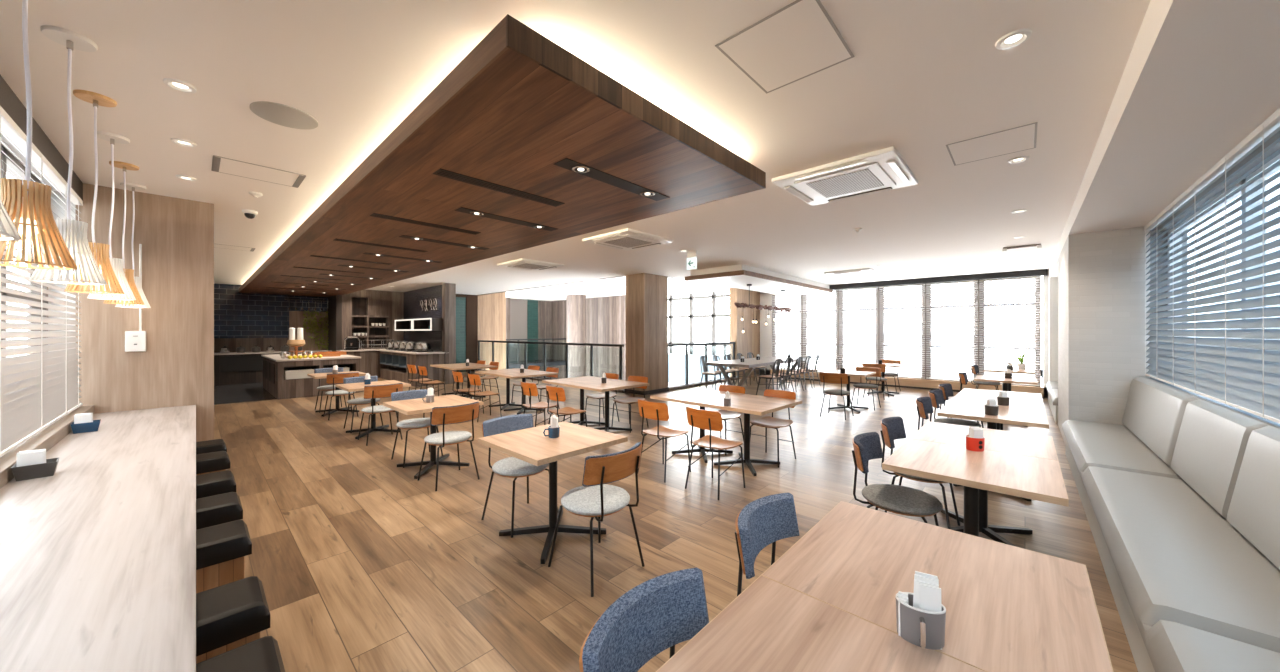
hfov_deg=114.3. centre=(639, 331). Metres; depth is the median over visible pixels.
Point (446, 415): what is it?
padded chair
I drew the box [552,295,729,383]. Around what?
wall
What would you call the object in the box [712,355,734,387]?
metal chair
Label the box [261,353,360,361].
island countertop
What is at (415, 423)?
padded chair
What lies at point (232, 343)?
trim
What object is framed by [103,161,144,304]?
pendant lamp
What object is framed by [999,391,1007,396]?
paper napkins
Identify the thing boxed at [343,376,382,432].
padded chair
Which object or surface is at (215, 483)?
stool
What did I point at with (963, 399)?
square table
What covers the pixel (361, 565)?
floor
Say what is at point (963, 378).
padded chair
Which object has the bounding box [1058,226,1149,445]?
wall
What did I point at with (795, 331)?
blind
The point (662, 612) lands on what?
padded chair
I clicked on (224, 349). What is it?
pot
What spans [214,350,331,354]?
countertop
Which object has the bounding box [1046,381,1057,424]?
upholstered bench
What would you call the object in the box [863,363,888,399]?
padded chair
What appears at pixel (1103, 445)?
seat cushion
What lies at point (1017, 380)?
square table
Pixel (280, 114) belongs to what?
ceiling speaker
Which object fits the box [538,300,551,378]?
wall
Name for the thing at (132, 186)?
pendant lamp
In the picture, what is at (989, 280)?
blind
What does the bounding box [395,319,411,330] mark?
upper cabinet
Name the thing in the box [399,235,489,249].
trough
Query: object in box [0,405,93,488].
trim
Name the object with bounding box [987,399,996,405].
paper napkins
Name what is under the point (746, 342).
wall pier
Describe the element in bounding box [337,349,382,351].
countertop
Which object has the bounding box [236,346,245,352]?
pot
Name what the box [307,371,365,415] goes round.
square table
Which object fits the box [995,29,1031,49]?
recessed light
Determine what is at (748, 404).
table
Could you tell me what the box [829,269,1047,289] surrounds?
trim
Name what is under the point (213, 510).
stool
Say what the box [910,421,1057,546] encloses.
square table
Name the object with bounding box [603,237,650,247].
grille
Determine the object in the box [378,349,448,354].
countertop
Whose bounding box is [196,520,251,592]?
stool
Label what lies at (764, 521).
padded chair
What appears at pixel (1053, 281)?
wall
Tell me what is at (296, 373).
storage box
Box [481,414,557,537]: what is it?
padded chair
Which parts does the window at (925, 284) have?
rail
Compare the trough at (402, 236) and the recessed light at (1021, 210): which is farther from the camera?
the trough at (402, 236)
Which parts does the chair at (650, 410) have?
rod, backrest, leg, rod, leg, seat, leg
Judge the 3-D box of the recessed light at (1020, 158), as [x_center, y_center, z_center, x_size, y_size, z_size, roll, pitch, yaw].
[2.997,-1.364,3.276,0.128,0.012,0.128,0,0,43]
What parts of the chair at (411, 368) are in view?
backrest, seat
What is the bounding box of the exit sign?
[687,250,696,269]
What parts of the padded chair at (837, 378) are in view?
backrest, seat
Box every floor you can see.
[214,371,1137,671]
[506,359,565,368]
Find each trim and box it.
[0,75,82,200]
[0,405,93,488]
[214,338,288,352]
[474,370,736,392]
[481,276,684,294]
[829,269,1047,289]
[1150,378,1279,426]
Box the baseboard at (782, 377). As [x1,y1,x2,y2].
[782,377,1043,398]
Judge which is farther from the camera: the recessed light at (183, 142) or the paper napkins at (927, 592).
the recessed light at (183, 142)
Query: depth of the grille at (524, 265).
8.33 m
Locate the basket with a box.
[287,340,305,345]
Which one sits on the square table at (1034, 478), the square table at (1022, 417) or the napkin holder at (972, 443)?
the napkin holder at (972, 443)
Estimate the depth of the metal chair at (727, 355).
11.16 m
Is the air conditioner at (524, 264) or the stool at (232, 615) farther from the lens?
the air conditioner at (524, 264)
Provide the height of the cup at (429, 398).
0.078 m
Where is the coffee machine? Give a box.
[344,337,359,349]
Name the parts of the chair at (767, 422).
leg, seat, leg, backrest, leg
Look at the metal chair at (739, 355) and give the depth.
11.62 m
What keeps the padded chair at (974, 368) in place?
on the floor at (361, 565)
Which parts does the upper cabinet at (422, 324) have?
frame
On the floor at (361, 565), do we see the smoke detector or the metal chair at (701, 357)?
the metal chair at (701, 357)
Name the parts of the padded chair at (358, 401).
leg, leg, seat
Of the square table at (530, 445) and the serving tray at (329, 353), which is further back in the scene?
the serving tray at (329, 353)
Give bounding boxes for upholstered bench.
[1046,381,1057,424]
[1062,376,1279,671]
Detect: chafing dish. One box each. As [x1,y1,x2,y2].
[386,340,395,349]
[391,340,400,349]
[397,340,406,350]
[403,341,414,351]
[412,341,432,351]
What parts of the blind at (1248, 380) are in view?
ladder cord, ladder cord, head rail, rail, ladder cord, ladder cord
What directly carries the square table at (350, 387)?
on the floor at (361, 565)
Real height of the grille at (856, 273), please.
0.006 m
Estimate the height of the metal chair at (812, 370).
0.863 m
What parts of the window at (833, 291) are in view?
rail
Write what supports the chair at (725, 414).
on the floor at (361, 565)
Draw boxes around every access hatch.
[214,244,254,251]
[715,0,854,93]
[946,122,1037,165]
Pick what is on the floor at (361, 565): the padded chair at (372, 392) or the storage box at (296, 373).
the padded chair at (372, 392)
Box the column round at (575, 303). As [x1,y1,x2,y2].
[566,294,585,377]
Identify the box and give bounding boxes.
[11,458,58,480]
[70,419,100,433]
[284,369,313,378]
[338,367,348,371]
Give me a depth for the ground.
60.55 m
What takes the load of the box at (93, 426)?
on the countertop at (98, 554)
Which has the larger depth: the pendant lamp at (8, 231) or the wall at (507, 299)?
the wall at (507, 299)
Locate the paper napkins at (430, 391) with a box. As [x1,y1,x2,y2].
[427,388,433,402]
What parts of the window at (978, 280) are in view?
rail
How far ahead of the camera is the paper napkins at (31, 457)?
2.14 m
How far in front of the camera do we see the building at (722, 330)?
63.02 m
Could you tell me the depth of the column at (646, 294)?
9.83 m
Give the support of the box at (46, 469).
on the countertop at (98, 554)
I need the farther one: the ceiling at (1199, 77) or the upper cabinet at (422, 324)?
the upper cabinet at (422, 324)
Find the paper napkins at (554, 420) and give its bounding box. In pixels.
[550,415,557,426]
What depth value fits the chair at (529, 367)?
8.34 m
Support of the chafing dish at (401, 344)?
on the counter at (399, 360)
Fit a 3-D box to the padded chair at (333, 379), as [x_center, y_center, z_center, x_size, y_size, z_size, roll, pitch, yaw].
[-5.138,1.077,7.108,0.479,0.769,0.451,0,0,44]
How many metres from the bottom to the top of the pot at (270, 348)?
0.198 m
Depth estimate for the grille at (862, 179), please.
3.67 m
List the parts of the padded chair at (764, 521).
rod, backrest, rod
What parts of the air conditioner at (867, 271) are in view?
grille frame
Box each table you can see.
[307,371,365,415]
[335,380,410,438]
[383,395,482,478]
[430,363,497,397]
[475,368,557,413]
[478,421,627,563]
[542,376,649,431]
[650,388,801,475]
[656,575,984,671]
[706,356,806,386]
[761,501,1112,671]
[824,370,875,412]
[861,363,904,395]
[882,438,1068,536]
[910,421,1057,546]
[937,402,1048,500]
[949,394,1044,429]
[958,388,1042,429]
[974,375,1037,426]
[983,368,1034,390]
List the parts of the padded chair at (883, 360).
seat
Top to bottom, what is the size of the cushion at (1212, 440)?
0.573 m
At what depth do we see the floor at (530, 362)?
19.05 m
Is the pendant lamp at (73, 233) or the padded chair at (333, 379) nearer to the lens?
the pendant lamp at (73, 233)
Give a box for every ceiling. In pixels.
[0,0,1150,294]
[506,276,722,300]
[1049,0,1279,276]
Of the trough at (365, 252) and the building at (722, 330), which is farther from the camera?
the building at (722, 330)
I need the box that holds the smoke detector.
[249,191,261,197]
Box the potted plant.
[1011,353,1025,369]
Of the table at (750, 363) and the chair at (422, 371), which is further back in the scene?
the table at (750, 363)
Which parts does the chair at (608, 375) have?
seat, backrest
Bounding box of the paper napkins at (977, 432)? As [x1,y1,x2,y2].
[969,427,982,437]
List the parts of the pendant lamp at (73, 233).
lamp shade, cord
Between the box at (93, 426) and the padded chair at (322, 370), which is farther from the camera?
the padded chair at (322, 370)
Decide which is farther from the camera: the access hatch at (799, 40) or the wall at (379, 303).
the wall at (379, 303)
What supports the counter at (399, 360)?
on the floor at (361, 565)
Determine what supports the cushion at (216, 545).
on the stool at (222, 549)
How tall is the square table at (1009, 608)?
0.700 m
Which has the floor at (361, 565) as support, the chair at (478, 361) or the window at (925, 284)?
the chair at (478, 361)
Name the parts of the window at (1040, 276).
rail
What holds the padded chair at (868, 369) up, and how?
on the floor at (361, 565)
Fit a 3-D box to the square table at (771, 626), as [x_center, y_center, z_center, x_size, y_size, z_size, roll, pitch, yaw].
[0.389,1.110,0.755,0.750,0.700,0.773,0,0,43]
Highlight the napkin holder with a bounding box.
[896,592,945,649]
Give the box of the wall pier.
[730,288,759,379]
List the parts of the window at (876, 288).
rail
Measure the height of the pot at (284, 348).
0.198 m
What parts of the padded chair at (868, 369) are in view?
seat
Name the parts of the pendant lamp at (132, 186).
lamp shade, cord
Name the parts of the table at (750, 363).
slanted leg, slanted leg, slanted leg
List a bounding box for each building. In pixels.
[706,324,809,365]
[859,335,998,378]
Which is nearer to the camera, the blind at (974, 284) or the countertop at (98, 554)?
the countertop at (98, 554)
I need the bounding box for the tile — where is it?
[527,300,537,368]
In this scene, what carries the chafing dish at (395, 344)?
on the counter at (399, 360)
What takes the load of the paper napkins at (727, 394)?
in the cup at (727, 401)
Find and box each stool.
[196,439,226,453]
[196,451,229,474]
[196,470,235,498]
[196,492,242,529]
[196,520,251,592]
[196,576,269,663]
[196,636,284,671]
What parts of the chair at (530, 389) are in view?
backrest, seat, rod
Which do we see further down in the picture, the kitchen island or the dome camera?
the kitchen island
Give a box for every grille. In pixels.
[211,156,220,171]
[292,175,305,187]
[513,263,547,268]
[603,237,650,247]
[807,169,883,197]
[838,272,867,276]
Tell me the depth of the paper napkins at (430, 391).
4.46 m
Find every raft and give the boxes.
[239,14,765,296]
[685,264,832,295]
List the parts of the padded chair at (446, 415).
leg, leg, rod, seat, backrest, leg, rod, leg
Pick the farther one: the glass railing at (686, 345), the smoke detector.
the glass railing at (686, 345)
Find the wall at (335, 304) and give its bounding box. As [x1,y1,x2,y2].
[328,295,341,350]
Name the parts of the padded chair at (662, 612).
backrest, rod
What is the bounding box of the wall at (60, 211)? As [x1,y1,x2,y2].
[1,129,74,354]
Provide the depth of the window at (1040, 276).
9.39 m
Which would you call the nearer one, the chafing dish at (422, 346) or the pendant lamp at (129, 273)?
the pendant lamp at (129, 273)
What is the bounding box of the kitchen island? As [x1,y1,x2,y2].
[261,353,360,399]
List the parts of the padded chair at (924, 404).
rod, backrest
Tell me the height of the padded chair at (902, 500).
0.769 m
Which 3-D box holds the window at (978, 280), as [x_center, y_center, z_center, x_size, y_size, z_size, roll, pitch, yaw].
[7.792,-0.010,10.330,1.055,2.500,0.100,0,0,43]
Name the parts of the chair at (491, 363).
seat, backrest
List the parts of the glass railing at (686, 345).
post, foot rail, handrail, post, post, post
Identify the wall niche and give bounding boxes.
[289,311,327,352]
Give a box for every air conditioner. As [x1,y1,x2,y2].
[497,258,563,270]
[582,228,672,250]
[772,146,917,205]
[824,268,880,277]
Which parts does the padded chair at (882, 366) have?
backrest, seat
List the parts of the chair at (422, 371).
backrest, seat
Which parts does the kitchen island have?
door, door, door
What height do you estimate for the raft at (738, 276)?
0.230 m
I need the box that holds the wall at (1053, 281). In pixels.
[1049,277,1057,381]
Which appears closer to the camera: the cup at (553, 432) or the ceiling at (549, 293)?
the cup at (553, 432)
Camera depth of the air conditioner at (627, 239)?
5.98 m
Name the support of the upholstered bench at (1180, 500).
on the floor at (361, 565)
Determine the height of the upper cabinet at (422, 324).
0.350 m
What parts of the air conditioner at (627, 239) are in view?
grille frame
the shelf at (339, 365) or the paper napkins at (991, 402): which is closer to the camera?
the paper napkins at (991, 402)
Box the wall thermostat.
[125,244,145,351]
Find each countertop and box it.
[0,405,195,671]
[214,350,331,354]
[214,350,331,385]
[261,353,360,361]
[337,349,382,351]
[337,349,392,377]
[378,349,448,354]
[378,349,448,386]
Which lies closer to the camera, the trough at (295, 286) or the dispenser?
the dispenser
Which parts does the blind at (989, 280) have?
ladder cord, head rail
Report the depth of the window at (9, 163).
3.07 m
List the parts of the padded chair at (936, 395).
backrest, seat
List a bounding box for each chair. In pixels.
[314,368,346,412]
[323,372,358,419]
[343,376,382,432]
[358,383,402,445]
[391,389,442,467]
[407,364,434,396]
[418,366,445,395]
[418,401,479,490]
[452,371,483,413]
[462,360,485,391]
[468,373,501,421]
[474,362,499,394]
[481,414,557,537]
[511,366,539,407]
[520,381,558,426]
[529,367,559,411]
[546,385,586,426]
[548,442,644,596]
[579,568,708,671]
[584,373,618,425]
[611,376,648,432]
[638,399,690,482]
[685,406,745,499]
[699,356,721,389]
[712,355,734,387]
[718,385,744,454]
[724,354,747,385]
[735,353,757,384]
[735,493,798,595]
[747,352,767,381]
[750,389,795,467]
[756,359,782,394]
[768,358,793,391]
[778,356,803,391]
[788,355,811,389]
[797,354,820,387]
[820,372,853,419]
[851,367,880,410]
[852,432,942,525]
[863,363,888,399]
[877,359,900,391]
[880,416,959,528]
[916,397,933,430]
[929,389,980,426]
[938,383,983,427]
[958,372,967,390]
[970,365,1000,390]
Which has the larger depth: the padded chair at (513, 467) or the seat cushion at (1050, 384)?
the seat cushion at (1050, 384)
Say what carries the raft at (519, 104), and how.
hanging from the ceiling at (923, 77)
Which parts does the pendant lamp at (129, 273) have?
lamp shade, cord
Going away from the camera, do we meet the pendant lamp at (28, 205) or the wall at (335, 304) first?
the pendant lamp at (28, 205)
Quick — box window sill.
[770,369,1043,395]
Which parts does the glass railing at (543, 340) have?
post, foot rail, handrail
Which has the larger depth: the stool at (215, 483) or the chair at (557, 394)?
the chair at (557, 394)
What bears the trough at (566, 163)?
attached to the raft at (519, 104)
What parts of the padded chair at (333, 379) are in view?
leg, seat, backrest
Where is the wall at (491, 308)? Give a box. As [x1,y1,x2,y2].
[456,292,505,371]
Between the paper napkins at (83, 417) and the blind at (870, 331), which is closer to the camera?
the paper napkins at (83, 417)
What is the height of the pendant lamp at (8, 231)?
1.140 m
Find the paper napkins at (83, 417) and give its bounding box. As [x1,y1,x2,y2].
[74,413,92,423]
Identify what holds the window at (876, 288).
in the wall at (765, 298)
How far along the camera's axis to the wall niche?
13.24 m
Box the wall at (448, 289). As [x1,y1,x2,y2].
[442,283,455,383]
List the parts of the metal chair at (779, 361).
seat, frame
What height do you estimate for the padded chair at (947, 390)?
0.769 m
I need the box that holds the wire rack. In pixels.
[361,340,393,349]
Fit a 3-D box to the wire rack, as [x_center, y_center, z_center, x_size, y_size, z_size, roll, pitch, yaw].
[-8.470,0.406,13.354,0.256,0.308,0.856,0,0,43]
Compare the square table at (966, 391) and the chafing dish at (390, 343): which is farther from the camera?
the chafing dish at (390, 343)
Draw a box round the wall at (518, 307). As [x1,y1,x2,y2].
[510,299,526,360]
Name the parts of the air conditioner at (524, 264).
grille frame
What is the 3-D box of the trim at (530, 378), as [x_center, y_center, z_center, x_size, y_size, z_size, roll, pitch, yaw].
[-1.580,1.485,13.975,8.440,0.190,4.300,0,0,43]
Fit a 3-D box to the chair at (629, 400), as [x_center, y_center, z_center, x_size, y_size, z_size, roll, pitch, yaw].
[-0.141,1.077,6.291,0.410,0.770,0.464,0,0,39]
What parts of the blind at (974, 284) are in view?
rail, head rail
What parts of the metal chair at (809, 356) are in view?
frame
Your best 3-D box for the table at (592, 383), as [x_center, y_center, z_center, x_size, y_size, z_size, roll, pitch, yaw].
[-0.698,1.110,6.308,1.440,0.700,0.930,0,0,44]
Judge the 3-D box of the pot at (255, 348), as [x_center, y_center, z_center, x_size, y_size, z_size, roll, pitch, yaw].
[-11.191,0.491,12.048,0.200,0.198,0.200,0,0,43]
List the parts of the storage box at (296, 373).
lid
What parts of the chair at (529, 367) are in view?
seat, backrest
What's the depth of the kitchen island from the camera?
9.37 m
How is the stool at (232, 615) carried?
on the floor at (361, 565)
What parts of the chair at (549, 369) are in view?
seat, backrest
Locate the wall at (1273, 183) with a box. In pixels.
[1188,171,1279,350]
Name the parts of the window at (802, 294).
rail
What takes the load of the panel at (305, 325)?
attached to the tiled wall at (236, 314)
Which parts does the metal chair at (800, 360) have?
frame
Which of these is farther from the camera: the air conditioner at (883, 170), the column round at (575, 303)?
the column round at (575, 303)
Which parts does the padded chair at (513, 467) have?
leg, rod, leg, seat, leg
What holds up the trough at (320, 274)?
attached to the raft at (519, 104)
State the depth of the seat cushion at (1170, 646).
1.35 m
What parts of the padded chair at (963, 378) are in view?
backrest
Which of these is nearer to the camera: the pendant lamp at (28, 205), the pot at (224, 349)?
the pendant lamp at (28, 205)
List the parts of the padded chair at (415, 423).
leg, leg, seat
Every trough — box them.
[295,286,345,289]
[306,280,362,284]
[320,274,379,278]
[337,265,408,271]
[363,252,440,262]
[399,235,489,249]
[455,207,557,230]
[554,158,669,200]
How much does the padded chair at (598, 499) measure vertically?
0.769 m
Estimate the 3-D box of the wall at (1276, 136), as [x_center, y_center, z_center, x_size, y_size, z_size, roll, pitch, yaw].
[4.861,0.150,3.569,0.250,2.620,13.950,0,0,43]
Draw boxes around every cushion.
[196,520,251,569]
[1046,381,1057,392]
[1049,388,1057,405]
[1062,420,1182,479]
[1081,466,1279,652]
[1122,376,1205,466]
[1142,620,1279,671]
[1171,399,1279,518]
[1227,426,1279,568]
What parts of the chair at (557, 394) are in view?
backrest, seat, rod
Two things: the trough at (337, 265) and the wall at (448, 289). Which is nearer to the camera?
the trough at (337, 265)
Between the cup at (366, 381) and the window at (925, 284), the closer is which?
the cup at (366, 381)
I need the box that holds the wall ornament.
[420,299,436,311]
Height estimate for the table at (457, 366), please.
0.700 m
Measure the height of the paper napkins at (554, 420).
0.159 m
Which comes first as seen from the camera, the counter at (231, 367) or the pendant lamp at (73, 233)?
the pendant lamp at (73, 233)
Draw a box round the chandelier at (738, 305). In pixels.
[734,284,791,332]
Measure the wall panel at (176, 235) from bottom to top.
2.830 m
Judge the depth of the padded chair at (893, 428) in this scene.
3.11 m
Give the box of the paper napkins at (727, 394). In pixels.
[725,391,729,397]
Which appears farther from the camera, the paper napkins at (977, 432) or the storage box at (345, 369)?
the storage box at (345, 369)
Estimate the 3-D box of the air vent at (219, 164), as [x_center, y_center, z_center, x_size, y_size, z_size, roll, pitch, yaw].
[-3.277,-1.367,3.561,0.450,0.006,0.569,0,0,43]
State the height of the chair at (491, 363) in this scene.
0.770 m
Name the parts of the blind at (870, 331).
head rail, ladder cord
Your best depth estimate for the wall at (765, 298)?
13.54 m
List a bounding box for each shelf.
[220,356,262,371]
[284,364,351,370]
[352,298,388,347]
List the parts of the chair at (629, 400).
seat, leg, backrest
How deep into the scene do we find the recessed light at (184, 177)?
3.66 m
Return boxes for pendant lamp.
[0,0,78,269]
[0,199,21,240]
[29,25,106,284]
[64,89,124,293]
[87,131,135,299]
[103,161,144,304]
[115,182,150,307]
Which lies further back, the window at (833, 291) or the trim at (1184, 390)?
the window at (833, 291)
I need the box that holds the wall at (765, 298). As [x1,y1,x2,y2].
[668,270,1048,397]
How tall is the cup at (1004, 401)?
0.088 m
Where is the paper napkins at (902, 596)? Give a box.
[898,591,908,635]
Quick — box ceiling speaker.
[250,101,317,128]
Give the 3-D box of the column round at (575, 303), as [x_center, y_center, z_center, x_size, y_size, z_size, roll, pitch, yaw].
[-2.759,1.435,17.874,0.840,6.050,0.840,0,0,43]
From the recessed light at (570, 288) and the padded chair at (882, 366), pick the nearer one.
the padded chair at (882, 366)
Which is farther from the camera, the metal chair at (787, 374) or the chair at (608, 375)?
the metal chair at (787, 374)
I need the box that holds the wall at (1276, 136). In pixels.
[1150,131,1279,377]
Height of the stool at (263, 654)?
0.450 m
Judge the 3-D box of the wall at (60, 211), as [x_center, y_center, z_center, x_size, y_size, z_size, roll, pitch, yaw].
[-6.268,0.045,4.641,18.100,2.830,0.250,0,0,43]
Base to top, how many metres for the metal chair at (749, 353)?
0.863 m
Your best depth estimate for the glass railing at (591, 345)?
12.07 m
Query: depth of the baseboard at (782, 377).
10.95 m
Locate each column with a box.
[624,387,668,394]
[626,273,667,390]
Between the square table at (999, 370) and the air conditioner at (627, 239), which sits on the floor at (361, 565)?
the square table at (999, 370)
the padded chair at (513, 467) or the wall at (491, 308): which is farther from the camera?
the wall at (491, 308)
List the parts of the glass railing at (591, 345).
post, post, post, post, post, handrail, post, post, post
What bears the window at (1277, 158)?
in the wall at (1276, 136)
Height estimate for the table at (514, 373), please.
0.700 m
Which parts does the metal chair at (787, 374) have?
frame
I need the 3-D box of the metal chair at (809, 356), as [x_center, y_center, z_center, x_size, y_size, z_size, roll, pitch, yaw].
[4.167,1.028,10.726,0.478,0.863,0.440,0,0,45]
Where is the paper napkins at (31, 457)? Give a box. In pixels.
[16,449,45,466]
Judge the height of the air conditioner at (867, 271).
0.056 m
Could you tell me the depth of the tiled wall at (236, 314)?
12.32 m
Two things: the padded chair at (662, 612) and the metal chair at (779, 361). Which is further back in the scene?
the metal chair at (779, 361)
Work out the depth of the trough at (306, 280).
9.65 m
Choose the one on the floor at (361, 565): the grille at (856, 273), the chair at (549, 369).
the chair at (549, 369)
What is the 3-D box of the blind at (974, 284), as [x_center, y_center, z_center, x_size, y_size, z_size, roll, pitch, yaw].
[7.710,-0.021,10.241,1.031,2.437,0.053,0,0,43]
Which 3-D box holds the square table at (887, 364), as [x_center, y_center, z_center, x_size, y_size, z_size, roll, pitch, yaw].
[5.738,1.110,9.756,0.760,0.700,0.760,0,0,43]
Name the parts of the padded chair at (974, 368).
seat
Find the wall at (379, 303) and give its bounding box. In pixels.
[342,290,403,349]
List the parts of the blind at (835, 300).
ladder cord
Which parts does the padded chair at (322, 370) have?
seat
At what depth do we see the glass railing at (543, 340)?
18.64 m
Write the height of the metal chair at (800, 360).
0.863 m
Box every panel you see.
[75,183,213,441]
[303,310,328,349]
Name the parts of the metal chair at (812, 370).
frame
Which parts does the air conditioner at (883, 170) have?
grille frame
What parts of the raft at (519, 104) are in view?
air slot, air slot, air slot, air slot, air slot, air slot, air slot, air slot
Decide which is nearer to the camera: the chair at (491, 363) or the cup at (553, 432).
the cup at (553, 432)
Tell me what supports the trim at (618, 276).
attached to the wall at (605, 316)
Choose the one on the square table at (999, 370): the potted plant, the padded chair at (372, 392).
the potted plant
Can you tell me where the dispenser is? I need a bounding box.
[280,328,312,358]
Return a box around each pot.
[220,346,229,352]
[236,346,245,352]
[251,346,260,351]
[266,345,274,351]
[280,345,288,351]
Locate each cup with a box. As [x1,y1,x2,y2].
[364,379,370,384]
[422,395,433,402]
[543,425,559,437]
[723,397,730,406]
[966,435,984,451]
[985,404,998,415]
[997,396,1009,405]
[1004,373,1011,377]
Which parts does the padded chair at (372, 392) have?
leg, leg, rod, seat, backrest, leg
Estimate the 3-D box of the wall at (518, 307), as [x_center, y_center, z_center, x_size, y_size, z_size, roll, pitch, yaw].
[-5.946,1.435,19.954,0.100,6.050,1.100,0,0,43]
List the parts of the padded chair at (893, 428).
backrest, rod, leg, seat, leg, leg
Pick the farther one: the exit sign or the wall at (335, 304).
the wall at (335, 304)
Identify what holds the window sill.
attached to the wall at (765, 298)
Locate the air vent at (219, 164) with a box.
[211,155,305,187]
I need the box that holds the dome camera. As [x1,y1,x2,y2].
[242,209,257,218]
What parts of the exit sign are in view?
panel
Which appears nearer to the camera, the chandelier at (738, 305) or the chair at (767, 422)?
the chair at (767, 422)
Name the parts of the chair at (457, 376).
backrest, seat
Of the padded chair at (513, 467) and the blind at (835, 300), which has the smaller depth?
the padded chair at (513, 467)
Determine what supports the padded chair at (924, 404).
on the floor at (361, 565)
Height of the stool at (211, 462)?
0.450 m
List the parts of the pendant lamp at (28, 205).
bulb, cord, lamp shade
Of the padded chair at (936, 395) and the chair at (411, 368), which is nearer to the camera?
the padded chair at (936, 395)
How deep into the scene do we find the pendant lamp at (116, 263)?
2.89 m
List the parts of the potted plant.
pot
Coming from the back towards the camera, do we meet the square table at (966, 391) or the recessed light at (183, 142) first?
the square table at (966, 391)
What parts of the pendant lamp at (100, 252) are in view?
lamp shade, cord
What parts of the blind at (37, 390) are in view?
ladder cord, ladder cord, head rail, rail, ladder cord, ladder cord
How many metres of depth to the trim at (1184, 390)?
2.80 m
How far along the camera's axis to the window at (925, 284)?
10.72 m
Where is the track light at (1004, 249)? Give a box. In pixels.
[1002,244,1041,251]
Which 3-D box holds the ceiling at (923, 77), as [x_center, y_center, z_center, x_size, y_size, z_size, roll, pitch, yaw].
[-2.043,-1.430,9.999,17.380,0.120,13.950,0,0,43]
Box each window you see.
[1,144,47,357]
[668,291,729,354]
[772,294,802,369]
[803,291,838,372]
[839,288,879,368]
[880,284,925,378]
[926,280,978,381]
[979,276,1040,386]
[1168,154,1279,349]
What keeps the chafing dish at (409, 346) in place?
on the counter at (399, 360)
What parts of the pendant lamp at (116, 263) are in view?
lamp shade, cord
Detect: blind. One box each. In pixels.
[0,106,82,456]
[771,294,801,369]
[802,289,837,371]
[838,287,878,370]
[879,284,924,378]
[926,280,977,381]
[979,276,1039,385]
[1144,108,1279,423]
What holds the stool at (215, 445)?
on the floor at (361, 565)
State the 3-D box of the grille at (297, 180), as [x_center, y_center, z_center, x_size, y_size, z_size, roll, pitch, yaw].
[-3.098,-1.365,3.753,0.410,0.003,0.044,0,0,43]
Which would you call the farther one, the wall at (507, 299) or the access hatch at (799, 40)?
the wall at (507, 299)
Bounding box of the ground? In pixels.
[673,351,1042,386]
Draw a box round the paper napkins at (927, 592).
[913,571,941,649]
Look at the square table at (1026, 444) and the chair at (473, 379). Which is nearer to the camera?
the square table at (1026, 444)
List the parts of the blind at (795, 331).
ladder cord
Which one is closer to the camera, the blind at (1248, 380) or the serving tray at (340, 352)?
the blind at (1248, 380)
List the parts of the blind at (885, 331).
head rail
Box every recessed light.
[163,78,196,92]
[171,138,196,146]
[175,175,196,180]
[561,283,625,294]
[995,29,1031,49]
[1007,156,1028,163]
[1011,209,1026,212]
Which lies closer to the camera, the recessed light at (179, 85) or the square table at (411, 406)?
the recessed light at (179, 85)
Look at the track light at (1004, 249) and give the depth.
6.53 m
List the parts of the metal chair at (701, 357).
frame, seat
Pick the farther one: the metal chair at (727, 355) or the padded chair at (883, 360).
the metal chair at (727, 355)
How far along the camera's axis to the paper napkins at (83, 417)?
3.13 m
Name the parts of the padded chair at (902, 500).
backrest, rod, rod, seat, leg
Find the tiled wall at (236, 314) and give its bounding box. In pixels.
[214,284,327,337]
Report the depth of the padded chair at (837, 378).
6.98 m
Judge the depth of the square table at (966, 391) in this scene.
5.03 m
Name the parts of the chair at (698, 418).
leg, rod, backrest, rod, seat, leg, leg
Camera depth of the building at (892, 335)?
42.63 m
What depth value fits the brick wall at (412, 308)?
12.88 m
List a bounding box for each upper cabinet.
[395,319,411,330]
[412,318,442,330]
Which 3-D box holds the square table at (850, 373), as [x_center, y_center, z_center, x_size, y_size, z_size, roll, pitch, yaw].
[3.946,1.110,7.832,0.760,0.700,0.760,0,0,43]
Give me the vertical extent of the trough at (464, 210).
0.010 m
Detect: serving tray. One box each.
[307,352,339,356]
[315,351,345,354]
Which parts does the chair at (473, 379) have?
backrest, seat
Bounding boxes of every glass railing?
[478,340,623,379]
[506,338,565,364]
[668,342,734,386]
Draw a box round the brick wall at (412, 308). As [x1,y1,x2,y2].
[404,285,441,350]
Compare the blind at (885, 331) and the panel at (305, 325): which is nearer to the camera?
the blind at (885, 331)
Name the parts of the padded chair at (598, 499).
leg, leg, seat, leg, rod, backrest, rod, leg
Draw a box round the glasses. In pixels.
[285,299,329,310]
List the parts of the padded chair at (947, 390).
backrest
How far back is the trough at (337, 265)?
7.43 m
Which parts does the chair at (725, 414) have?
leg, seat, backrest, leg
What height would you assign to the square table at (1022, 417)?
0.700 m
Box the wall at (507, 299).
[506,298,509,361]
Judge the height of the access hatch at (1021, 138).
0.003 m

